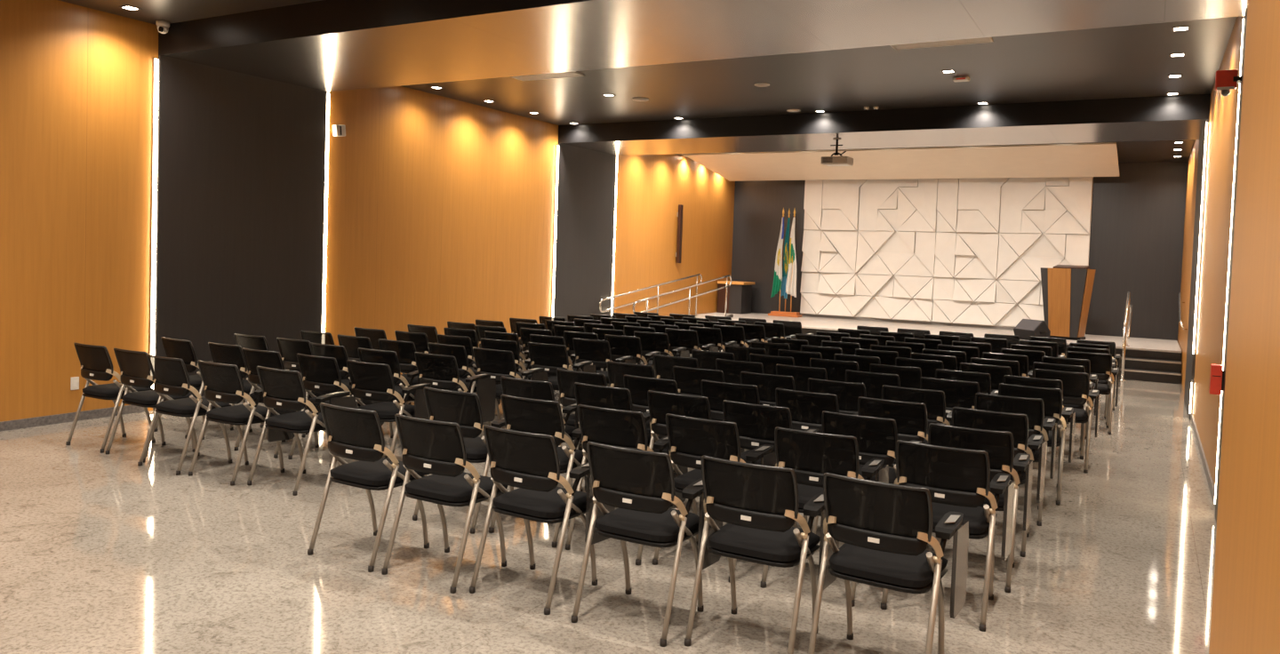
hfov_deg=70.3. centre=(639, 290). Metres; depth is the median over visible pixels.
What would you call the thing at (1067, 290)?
lectern
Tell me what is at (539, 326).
folding chair
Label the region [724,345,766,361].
folding chair
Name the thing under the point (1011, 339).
folding chair
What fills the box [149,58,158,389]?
light strip
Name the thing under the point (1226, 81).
fire alarm
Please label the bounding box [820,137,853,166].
projector
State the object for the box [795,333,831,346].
folding chair
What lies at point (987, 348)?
folding chair
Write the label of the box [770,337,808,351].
folding chair
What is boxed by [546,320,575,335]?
folding chair
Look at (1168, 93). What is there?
recessed light
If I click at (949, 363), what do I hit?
folding chair
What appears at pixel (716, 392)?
folding chair
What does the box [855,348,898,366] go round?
folding chair
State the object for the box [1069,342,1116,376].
folding chair
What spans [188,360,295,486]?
folding chair
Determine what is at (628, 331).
folding chair
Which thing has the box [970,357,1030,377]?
folding chair
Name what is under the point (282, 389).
folding chair
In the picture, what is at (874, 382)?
folding chair
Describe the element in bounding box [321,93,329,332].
light strip
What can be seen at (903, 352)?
folding chair
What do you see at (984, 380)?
folding chair
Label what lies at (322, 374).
folding chair
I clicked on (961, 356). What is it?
folding chair
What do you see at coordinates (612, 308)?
handrail
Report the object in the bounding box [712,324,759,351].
folding chair
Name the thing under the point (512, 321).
folding chair
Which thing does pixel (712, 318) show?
folding chair
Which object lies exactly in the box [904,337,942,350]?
folding chair
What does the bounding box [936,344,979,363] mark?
folding chair
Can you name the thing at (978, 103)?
recessed light
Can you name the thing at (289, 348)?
folding chair
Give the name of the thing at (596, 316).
folding chair
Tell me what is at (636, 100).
grille
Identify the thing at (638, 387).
folding chair
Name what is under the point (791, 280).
flag
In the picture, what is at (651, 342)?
folding chair
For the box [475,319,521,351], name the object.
folding chair
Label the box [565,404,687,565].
folding chair
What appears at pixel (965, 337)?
folding chair
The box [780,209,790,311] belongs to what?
flag
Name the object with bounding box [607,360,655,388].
folding chair
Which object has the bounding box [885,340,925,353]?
folding chair
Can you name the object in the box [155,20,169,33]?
security camera
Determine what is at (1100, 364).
folding chair
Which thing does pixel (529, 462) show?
folding chair
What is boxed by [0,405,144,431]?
baseboard
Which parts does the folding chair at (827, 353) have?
frame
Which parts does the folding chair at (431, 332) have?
frame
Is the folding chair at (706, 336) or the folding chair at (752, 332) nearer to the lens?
the folding chair at (706, 336)
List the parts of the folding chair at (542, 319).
frame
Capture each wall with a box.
[0,0,735,422]
[731,161,1187,340]
[800,176,1093,334]
[1177,16,1244,487]
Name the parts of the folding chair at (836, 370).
frame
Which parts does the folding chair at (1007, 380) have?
backrest, frame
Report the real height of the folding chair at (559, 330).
0.865 m
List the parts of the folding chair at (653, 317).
frame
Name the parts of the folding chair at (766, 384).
lumbar panel, frame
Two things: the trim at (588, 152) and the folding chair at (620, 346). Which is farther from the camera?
the trim at (588, 152)
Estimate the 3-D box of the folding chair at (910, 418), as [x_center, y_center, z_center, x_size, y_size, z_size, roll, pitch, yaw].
[1.752,1.141,6.147,0.548,0.865,0.522,3,3,30]
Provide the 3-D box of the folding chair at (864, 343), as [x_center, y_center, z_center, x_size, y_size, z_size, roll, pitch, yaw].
[2.681,0.986,10.957,0.514,0.865,0.517,3,3,28]
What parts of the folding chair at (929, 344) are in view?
frame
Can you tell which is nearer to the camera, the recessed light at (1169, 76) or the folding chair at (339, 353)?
the folding chair at (339, 353)
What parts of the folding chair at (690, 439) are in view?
leg, leg, seat, lumbar panel, backrest, frame, leg, armrest, pivot plate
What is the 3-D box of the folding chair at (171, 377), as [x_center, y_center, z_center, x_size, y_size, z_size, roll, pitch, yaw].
[-3.515,0.924,7.093,0.514,0.865,0.517,3,3,30]
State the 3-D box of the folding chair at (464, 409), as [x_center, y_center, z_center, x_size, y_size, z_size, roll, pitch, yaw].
[-1.093,1.052,5.930,0.548,0.865,0.522,3,3,29]
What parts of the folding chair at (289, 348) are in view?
lumbar panel, frame, backrest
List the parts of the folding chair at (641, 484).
leg, leg, backrest, frame, lumbar panel, seat, leg, leg, arm post, armrest, pivot plate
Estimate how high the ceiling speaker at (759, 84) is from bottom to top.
0.020 m
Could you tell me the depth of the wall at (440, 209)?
11.37 m
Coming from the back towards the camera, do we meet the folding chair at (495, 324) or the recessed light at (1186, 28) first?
the folding chair at (495, 324)
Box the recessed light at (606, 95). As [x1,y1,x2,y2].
[601,94,615,96]
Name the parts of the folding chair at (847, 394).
frame, lumbar panel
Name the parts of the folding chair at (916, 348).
frame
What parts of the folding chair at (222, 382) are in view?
leg, backrest, frame, lumbar panel, leg, seat, leg, armrest, arm post, leg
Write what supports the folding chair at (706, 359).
on the floor
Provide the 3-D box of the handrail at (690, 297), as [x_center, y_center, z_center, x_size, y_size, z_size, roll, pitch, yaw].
[0.927,0.347,18.053,0.090,1.329,4.302,3,3,29]
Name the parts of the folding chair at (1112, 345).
backrest, frame, leg, armrest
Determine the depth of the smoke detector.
10.32 m
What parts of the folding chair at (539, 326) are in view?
backrest, frame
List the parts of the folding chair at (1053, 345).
backrest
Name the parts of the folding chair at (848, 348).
frame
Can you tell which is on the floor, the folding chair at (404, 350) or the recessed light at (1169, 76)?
the folding chair at (404, 350)
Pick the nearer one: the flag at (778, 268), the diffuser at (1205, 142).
the diffuser at (1205, 142)
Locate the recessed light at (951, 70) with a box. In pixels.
[940,69,955,73]
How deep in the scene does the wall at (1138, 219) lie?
17.93 m
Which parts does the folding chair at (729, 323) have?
backrest, frame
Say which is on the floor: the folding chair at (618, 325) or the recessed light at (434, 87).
the folding chair at (618, 325)
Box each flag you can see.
[770,208,783,311]
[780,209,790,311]
[785,208,796,311]
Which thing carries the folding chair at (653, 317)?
on the floor
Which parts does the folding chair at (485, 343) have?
backrest, frame, seat, armrest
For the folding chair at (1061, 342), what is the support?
on the floor
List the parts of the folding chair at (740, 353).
frame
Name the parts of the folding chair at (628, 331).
backrest, frame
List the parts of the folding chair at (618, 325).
backrest, frame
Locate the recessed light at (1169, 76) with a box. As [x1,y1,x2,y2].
[1168,74,1182,78]
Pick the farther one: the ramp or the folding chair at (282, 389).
the ramp
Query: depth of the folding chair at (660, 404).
5.94 m
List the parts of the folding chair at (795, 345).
frame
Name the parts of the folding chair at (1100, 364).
frame, backrest, lumbar panel, seat, leg, leg, armrest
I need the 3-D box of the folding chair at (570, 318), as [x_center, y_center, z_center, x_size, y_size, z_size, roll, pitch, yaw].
[-0.753,0.782,13.196,0.548,0.865,0.522,3,3,28]
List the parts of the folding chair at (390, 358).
backrest, frame, leg, lumbar panel, seat, leg, arm post, armrest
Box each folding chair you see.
[65,342,155,453]
[105,347,195,463]
[137,354,231,475]
[153,336,242,439]
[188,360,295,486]
[202,342,262,447]
[232,333,301,427]
[233,348,328,458]
[247,366,357,495]
[276,336,349,434]
[288,353,383,467]
[300,329,334,344]
[302,342,352,437]
[307,402,429,572]
[337,334,372,361]
[337,360,431,466]
[354,327,411,404]
[358,347,438,453]
[378,338,418,404]
[381,413,507,593]
[394,330,429,373]
[407,324,438,343]
[412,386,513,534]
[414,352,495,437]
[428,342,501,425]
[437,334,477,378]
[443,327,478,393]
[447,321,479,357]
[469,424,615,615]
[472,347,548,419]
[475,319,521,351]
[475,325,522,360]
[480,337,548,416]
[484,330,531,372]
[488,394,588,547]
[500,376,583,491]
[509,317,537,351]
[515,321,545,358]
[520,328,552,360]
[528,342,596,415]
[529,334,582,409]
[538,316,566,329]
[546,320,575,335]
[553,324,585,362]
[556,368,607,426]
[558,330,613,404]
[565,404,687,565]
[567,314,593,322]
[568,382,664,487]
[570,441,722,647]
[573,337,636,383]
[574,318,601,327]
[584,322,614,333]
[590,313,615,319]
[592,328,647,386]
[600,317,628,324]
[604,334,663,378]
[607,320,640,385]
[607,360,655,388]
[612,312,637,319]
[624,315,651,322]
[624,325,674,359]
[624,374,695,469]
[633,312,658,317]
[633,330,689,366]
[636,320,664,327]
[647,314,673,321]
[647,390,743,505]
[648,323,690,356]
[652,413,776,583]
[653,354,699,379]
[660,318,688,325]
[664,328,718,358]
[669,313,695,319]
[672,366,725,396]
[674,322,721,351]
[682,316,710,323]
[684,455,839,653]
[689,326,739,357]
[691,349,735,369]
[696,320,725,351]
[701,379,775,421]
[704,315,731,321]
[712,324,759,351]
[715,358,764,383]
[717,319,748,347]
[722,400,819,521]
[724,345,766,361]
[734,323,777,345]
[738,317,766,324]
[740,371,795,406]
[749,353,795,375]
[750,341,790,356]
[754,321,795,343]
[760,426,888,607]
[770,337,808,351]
[772,320,813,339]
[775,388,857,432]
[776,363,827,391]
[777,349,822,367]
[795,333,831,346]
[800,344,842,359]
[808,377,866,414]
[808,472,968,653]
[809,358,858,382]
[812,410,921,554]
[816,330,850,342]
[821,340,860,355]
[834,353,880,372]
[837,328,871,338]
[840,336,879,350]
[845,369,900,399]
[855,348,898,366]
[856,325,888,335]
[857,396,946,467]
[859,334,895,345]
[869,363,921,389]
[870,344,911,358]
[880,331,914,342]
[880,440,1014,631]
[881,384,951,468]
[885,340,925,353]
[895,357,943,378]
[896,328,930,338]
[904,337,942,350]
[910,352,957,370]
[920,376,979,431]
[921,348,966,371]
[923,334,959,345]
[928,423,1032,592]
[935,368,998,418]
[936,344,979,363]
[938,330,973,342]
[951,407,1046,557]
[952,340,991,358]
[960,362,1011,393]
[969,336,1007,353]
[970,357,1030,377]
[974,392,1057,526]
[982,352,1032,377]
[984,333,1020,349]
[998,383,1075,505]
[1000,348,1045,375]
[1003,375,1063,487]
[1009,344,1052,357]
[1018,339,1064,358]
[1029,336,1066,357]
[1032,362,1094,459]
[1033,368,1100,473]
[1041,356,1097,445]
[1065,346,1116,424]
[1065,351,1119,434]
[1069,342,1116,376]
[1076,339,1120,410]
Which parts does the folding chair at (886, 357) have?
frame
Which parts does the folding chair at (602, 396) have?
leg, backrest, frame, seat, armrest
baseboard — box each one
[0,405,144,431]
[1190,414,1215,508]
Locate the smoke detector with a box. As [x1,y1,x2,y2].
[952,76,969,82]
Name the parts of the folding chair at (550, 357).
backrest, frame, lumbar panel, seat, armrest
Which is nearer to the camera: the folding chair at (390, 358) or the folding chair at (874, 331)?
the folding chair at (390, 358)
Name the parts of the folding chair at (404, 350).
backrest, frame, seat, lumbar panel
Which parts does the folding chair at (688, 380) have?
lumbar panel, frame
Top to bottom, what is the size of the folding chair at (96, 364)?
0.865 m
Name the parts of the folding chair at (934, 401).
backrest, frame, lumbar panel, armrest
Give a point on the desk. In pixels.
(740, 293)
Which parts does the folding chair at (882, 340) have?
frame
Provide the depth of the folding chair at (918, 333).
12.51 m
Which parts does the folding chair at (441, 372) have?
backrest, frame, lumbar panel, arm post, leg, armrest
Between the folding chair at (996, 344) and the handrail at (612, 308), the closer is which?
the folding chair at (996, 344)
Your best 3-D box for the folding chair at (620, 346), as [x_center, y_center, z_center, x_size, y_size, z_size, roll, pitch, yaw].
[-0.096,0.921,10.190,0.548,0.865,0.522,3,3,28]
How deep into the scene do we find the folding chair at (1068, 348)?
10.52 m
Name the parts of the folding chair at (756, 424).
seat, lumbar panel, backrest, frame, armrest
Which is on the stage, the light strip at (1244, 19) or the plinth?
the plinth
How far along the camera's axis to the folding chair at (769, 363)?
8.48 m
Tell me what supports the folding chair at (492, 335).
on the floor
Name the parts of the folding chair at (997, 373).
frame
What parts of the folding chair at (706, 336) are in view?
backrest, frame, lumbar panel, armrest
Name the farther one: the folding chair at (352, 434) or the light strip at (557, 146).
the light strip at (557, 146)
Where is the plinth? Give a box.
[800,313,1015,329]
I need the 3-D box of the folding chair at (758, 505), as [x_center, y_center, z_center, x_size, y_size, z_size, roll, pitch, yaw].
[0.572,1.177,4.182,0.548,0.865,0.522,3,3,29]
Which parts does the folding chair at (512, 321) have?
backrest, frame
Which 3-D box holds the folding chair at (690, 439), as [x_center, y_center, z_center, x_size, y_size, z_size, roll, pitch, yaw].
[0.445,1.131,5.236,0.548,0.865,0.522,3,3,31]
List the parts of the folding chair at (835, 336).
frame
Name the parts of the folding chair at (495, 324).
backrest, frame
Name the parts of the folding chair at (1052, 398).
backrest, frame, seat, lumbar panel, leg, leg, armrest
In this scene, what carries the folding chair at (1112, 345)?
on the floor
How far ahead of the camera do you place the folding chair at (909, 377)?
7.94 m
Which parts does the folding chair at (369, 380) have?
backrest, frame, leg, lumbar panel, seat, leg, leg, arm post, armrest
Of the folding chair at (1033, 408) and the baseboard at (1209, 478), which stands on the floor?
the folding chair at (1033, 408)
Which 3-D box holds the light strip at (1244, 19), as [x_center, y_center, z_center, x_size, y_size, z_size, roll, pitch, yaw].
[4.266,-0.194,6.559,0.034,3.510,0.040,3,3,29]
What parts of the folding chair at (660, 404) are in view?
leg, leg, lumbar panel, seat, frame, backrest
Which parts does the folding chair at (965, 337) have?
frame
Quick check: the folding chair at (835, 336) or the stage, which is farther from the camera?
the stage
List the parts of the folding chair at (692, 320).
backrest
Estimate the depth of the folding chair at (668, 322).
12.94 m
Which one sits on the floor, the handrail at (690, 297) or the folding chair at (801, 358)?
the folding chair at (801, 358)
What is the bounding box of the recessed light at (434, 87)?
[430,86,443,88]
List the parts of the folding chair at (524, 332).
backrest, frame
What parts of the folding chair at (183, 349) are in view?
leg, backrest, frame, lumbar panel, leg, seat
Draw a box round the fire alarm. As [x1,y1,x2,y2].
[1215,69,1241,96]
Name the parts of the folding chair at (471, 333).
backrest, frame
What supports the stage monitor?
on the stage
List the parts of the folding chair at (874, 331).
frame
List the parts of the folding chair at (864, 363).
frame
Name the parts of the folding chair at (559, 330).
backrest, frame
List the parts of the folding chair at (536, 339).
backrest, frame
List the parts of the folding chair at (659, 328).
backrest, frame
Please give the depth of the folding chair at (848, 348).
10.14 m
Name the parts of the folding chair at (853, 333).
frame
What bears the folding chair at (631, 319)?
on the floor
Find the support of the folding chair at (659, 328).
on the floor
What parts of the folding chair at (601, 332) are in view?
backrest, frame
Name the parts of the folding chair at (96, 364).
leg, backrest, frame, lumbar panel, leg, leg, seat, leg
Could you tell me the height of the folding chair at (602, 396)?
0.865 m
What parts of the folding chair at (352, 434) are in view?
leg, backrest, frame, leg, lumbar panel, seat, leg, leg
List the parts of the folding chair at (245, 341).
backrest, frame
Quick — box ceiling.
[58,0,1236,162]
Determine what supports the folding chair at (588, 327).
on the floor
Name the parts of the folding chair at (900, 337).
frame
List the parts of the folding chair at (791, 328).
backrest, frame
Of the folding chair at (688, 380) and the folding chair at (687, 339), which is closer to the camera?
the folding chair at (688, 380)
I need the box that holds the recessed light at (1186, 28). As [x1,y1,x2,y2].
[1171,25,1190,31]
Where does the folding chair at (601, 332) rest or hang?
on the floor
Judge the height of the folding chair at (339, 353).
0.865 m
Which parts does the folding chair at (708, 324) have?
backrest, frame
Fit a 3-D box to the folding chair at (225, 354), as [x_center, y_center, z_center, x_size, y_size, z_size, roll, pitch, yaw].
[-3.513,0.885,8.087,0.514,0.865,0.517,3,3,30]
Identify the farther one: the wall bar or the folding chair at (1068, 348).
the wall bar
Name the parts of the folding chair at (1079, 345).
backrest, frame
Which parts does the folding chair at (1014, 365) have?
backrest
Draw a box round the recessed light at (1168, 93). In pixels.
[1166,92,1179,95]
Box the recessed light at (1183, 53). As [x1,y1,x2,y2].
[1169,52,1185,56]
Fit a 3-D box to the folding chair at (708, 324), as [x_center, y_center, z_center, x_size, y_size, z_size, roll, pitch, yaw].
[1.098,0.857,12.896,0.548,0.865,0.522,3,3,30]
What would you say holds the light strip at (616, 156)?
attached to the wall at (440, 209)
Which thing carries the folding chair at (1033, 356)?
on the floor
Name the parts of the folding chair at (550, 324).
frame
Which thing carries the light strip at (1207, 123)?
attached to the wall at (1223, 110)
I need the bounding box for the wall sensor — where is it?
[332,124,345,136]
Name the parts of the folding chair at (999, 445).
backrest, frame, seat, lumbar panel, leg, leg, arm post, armrest, pivot plate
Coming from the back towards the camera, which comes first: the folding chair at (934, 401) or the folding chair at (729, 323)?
the folding chair at (729, 323)
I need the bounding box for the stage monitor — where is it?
[1013,319,1050,340]
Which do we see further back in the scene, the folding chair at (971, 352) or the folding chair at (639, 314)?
the folding chair at (639, 314)
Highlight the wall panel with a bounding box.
[1208,0,1279,653]
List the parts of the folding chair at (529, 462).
leg, leg, backrest, frame, lumbar panel, seat, leg, arm post, leg, armrest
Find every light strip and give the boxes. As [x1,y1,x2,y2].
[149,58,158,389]
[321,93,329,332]
[551,144,559,317]
[611,156,617,315]
[1189,121,1209,414]
[1214,18,1244,503]
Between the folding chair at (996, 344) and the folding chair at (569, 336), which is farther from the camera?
the folding chair at (996, 344)
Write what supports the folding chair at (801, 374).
on the floor
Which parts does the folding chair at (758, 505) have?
leg, leg, backrest, frame, lumbar panel, seat, leg, leg, arm post, armrest, pivot plate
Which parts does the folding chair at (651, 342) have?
seat, backrest, frame, lumbar panel, armrest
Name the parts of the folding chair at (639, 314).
frame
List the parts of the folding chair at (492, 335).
backrest, frame, seat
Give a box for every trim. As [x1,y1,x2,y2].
[154,0,1247,523]
[553,93,1210,420]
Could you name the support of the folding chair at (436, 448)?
on the floor
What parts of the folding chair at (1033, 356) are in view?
frame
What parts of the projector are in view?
under plate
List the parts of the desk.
panel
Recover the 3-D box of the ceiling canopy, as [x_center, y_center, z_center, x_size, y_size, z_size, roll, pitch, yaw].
[4.990,-2.514,18.138,8.050,0.337,2.500,3,3,29]
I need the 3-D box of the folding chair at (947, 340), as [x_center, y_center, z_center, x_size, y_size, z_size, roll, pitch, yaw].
[3.970,0.996,11.847,0.548,0.865,0.522,3,3,30]
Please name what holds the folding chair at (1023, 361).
on the floor
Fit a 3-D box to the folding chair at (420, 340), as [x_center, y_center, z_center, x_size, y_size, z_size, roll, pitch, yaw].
[-2.332,0.860,9.796,0.514,0.865,0.517,3,3,30]
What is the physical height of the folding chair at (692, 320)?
0.865 m
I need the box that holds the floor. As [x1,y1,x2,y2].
[0,378,1216,653]
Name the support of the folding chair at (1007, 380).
on the floor
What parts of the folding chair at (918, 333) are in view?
frame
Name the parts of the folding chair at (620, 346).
frame, backrest, lumbar panel, armrest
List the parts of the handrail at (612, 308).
post, rail, rail, post, post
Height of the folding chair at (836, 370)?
0.865 m
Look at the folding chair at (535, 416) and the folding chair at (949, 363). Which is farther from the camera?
the folding chair at (949, 363)
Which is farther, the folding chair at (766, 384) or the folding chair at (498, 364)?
the folding chair at (498, 364)
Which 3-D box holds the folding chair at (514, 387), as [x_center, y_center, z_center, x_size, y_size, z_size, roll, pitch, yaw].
[-0.693,1.042,6.544,0.548,0.865,0.522,3,3,30]
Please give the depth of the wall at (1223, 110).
8.77 m
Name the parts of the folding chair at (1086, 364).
backrest, frame, armrest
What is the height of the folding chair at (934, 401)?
0.865 m
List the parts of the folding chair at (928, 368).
frame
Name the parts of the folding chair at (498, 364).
backrest, frame, lumbar panel, leg, seat, armrest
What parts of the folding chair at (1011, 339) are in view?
frame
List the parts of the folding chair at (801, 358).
frame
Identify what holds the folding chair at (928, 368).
on the floor
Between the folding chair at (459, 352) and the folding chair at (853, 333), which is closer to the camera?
the folding chair at (459, 352)
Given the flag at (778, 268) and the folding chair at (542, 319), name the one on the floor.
the folding chair at (542, 319)
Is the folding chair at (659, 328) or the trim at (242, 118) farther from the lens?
the folding chair at (659, 328)
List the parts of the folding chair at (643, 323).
frame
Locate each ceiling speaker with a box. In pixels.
[632,97,648,101]
[754,82,769,87]
[786,109,800,111]
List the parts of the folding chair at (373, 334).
backrest, frame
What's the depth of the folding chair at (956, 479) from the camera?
4.52 m
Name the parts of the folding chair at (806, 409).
backrest, lumbar panel, frame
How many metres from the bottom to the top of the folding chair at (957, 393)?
0.865 m
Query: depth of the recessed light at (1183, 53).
8.91 m
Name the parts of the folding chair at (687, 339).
backrest, frame, lumbar panel, armrest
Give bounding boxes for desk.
[716,280,754,314]
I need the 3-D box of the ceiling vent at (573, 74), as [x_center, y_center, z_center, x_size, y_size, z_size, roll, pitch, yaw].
[-1.129,-2.611,11.042,0.920,0.018,0.260,3,3,29]
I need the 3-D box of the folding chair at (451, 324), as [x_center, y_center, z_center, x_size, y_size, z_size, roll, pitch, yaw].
[-2.070,0.812,11.250,0.548,0.865,0.522,3,3,30]
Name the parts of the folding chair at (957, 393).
lumbar panel, backrest, frame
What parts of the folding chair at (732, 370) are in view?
frame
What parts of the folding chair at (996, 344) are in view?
frame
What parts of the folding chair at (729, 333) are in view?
backrest, frame, lumbar panel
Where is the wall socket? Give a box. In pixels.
[70,376,79,390]
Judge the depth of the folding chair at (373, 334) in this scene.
9.82 m
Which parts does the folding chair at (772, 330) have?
backrest, frame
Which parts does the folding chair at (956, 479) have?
leg, lumbar panel, backrest, frame, seat, leg, leg, arm post, armrest, pivot plate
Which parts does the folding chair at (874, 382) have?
frame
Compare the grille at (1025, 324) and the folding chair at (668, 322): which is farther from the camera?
the grille at (1025, 324)
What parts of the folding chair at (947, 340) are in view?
frame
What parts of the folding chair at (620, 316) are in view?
frame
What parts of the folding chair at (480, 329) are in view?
backrest, frame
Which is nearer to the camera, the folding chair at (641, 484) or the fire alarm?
the folding chair at (641, 484)
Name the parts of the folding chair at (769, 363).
frame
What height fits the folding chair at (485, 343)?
0.865 m
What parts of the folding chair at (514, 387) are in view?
backrest, frame, arm post, seat, armrest, leg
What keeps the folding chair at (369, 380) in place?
on the floor
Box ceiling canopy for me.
[681,142,1119,181]
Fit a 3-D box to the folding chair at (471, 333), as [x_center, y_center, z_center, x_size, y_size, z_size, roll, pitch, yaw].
[-1.922,0.851,10.374,0.548,0.865,0.522,3,3,28]
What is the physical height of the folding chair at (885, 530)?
0.865 m
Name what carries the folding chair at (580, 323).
on the floor
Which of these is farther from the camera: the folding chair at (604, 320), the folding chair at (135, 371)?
the folding chair at (604, 320)
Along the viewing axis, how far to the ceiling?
10.55 m
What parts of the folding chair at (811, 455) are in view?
leg, seat, backrest, lumbar panel, frame, leg, armrest, pivot plate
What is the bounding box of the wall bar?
[675,204,683,263]
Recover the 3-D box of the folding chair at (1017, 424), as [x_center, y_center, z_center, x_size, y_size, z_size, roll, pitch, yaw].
[2.275,1.170,5.843,0.548,0.865,0.522,3,3,29]
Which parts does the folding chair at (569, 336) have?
lumbar panel, backrest, frame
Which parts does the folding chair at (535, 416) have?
leg, backrest, frame, lumbar panel, leg, seat, leg, armrest, arm post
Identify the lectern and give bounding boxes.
[1040,264,1095,340]
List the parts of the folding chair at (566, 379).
lumbar panel, seat, backrest, frame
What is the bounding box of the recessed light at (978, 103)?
[976,102,989,104]
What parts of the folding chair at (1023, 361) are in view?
armrest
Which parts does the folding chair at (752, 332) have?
backrest, frame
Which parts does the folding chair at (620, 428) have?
leg, leg, backrest, frame, lumbar panel, leg, armrest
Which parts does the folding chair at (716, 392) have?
lumbar panel, backrest, frame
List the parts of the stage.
panel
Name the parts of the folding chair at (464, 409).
leg, backrest, frame, lumbar panel, seat, leg, leg, armrest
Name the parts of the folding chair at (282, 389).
leg, backrest, frame, lumbar panel, leg, seat, leg, arm post, leg, armrest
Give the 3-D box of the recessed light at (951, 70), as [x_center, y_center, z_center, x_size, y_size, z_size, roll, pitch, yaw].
[3.404,-2.423,10.038,0.136,0.006,0.136,3,3,29]
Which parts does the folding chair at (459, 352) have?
backrest, frame, lumbar panel, seat, leg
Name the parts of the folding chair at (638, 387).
lumbar panel, seat, backrest, frame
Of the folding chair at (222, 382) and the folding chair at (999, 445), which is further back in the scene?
the folding chair at (222, 382)
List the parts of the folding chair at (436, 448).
leg, leg, backrest, frame, lumbar panel, seat, leg, leg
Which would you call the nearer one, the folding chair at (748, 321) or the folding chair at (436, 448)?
the folding chair at (436, 448)
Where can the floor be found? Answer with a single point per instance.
(103, 553)
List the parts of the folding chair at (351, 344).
lumbar panel, frame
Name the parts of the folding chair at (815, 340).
frame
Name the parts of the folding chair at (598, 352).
lumbar panel, backrest, frame, seat, armrest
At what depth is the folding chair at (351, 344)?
8.97 m
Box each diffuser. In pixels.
[1189,382,1191,413]
[1192,122,1207,353]
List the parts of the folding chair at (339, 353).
backrest, frame, lumbar panel, seat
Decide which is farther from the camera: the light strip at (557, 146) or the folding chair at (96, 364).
the light strip at (557, 146)
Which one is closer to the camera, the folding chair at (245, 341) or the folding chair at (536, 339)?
the folding chair at (245, 341)
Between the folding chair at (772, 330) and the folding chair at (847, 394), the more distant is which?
the folding chair at (772, 330)
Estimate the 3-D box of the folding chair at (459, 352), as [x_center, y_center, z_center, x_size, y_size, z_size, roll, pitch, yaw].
[-1.703,0.924,8.675,0.548,0.865,0.522,3,3,29]
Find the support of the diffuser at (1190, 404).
attached to the light strip at (1207, 123)
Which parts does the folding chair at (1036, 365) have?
backrest, frame, seat, leg, leg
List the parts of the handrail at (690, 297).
rail, rail, post, post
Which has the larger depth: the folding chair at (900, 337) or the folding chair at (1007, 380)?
the folding chair at (900, 337)
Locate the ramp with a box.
[695,314,733,318]
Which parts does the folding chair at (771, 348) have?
frame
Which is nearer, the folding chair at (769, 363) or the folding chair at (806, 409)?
the folding chair at (806, 409)
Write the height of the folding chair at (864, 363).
0.865 m
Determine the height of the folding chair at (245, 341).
0.865 m
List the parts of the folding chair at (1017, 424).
backrest, frame, seat, lumbar panel, leg, armrest, pivot plate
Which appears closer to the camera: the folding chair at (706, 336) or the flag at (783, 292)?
the folding chair at (706, 336)
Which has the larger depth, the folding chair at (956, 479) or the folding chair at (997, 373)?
the folding chair at (997, 373)
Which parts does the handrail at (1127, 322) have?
post, rail, post, rail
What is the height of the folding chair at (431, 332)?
0.865 m
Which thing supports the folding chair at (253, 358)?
on the floor
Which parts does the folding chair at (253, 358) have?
leg, lumbar panel, leg, seat, backrest, frame, leg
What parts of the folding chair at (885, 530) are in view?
leg, leg, lumbar panel, backrest, frame, seat, leg, leg, arm post, armrest, pivot plate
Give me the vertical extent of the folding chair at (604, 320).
0.865 m
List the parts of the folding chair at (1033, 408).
backrest, frame, seat, lumbar panel, leg, armrest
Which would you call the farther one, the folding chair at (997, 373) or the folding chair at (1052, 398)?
the folding chair at (997, 373)
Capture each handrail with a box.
[598,273,702,315]
[632,274,731,316]
[1120,291,1133,380]
[1178,292,1187,329]
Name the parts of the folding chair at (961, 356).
frame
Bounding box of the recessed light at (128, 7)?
[119,5,141,10]
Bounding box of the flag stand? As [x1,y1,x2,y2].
[768,311,802,317]
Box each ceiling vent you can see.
[510,71,584,80]
[890,37,993,49]
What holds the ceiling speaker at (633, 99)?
attached to the ceiling
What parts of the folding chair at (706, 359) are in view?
frame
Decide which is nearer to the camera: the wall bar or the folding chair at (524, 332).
the folding chair at (524, 332)
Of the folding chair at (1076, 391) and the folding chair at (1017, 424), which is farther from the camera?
the folding chair at (1076, 391)
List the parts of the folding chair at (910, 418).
backrest, frame, lumbar panel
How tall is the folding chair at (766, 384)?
0.865 m
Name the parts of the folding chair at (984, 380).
backrest, frame, armrest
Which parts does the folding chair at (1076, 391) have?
backrest, frame, lumbar panel, seat, leg, leg, armrest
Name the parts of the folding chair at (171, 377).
leg, backrest, frame, lumbar panel, leg, leg, seat, leg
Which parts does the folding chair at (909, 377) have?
frame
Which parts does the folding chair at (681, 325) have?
backrest, frame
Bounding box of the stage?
[698,312,1181,383]
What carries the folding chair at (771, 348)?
on the floor
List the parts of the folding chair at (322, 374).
leg, leg, backrest, frame, lumbar panel, seat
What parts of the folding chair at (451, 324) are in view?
backrest, frame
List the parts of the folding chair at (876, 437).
leg, backrest, frame, lumbar panel, seat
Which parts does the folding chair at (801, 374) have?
frame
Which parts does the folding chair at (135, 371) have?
leg, backrest, frame, lumbar panel, leg, leg, seat, leg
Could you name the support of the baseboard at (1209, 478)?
attached to the wall at (1223, 110)
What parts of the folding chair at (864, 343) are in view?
frame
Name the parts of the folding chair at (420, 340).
frame, backrest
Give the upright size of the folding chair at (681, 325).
0.865 m
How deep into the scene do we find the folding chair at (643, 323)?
12.50 m
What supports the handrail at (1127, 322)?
on the floor
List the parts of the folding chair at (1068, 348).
frame, backrest, seat, leg, leg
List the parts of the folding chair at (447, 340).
backrest, frame, seat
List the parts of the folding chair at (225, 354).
backrest, frame, lumbar panel, seat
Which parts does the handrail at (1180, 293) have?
rail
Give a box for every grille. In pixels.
[633,98,647,101]
[755,84,768,87]
[1014,319,1042,330]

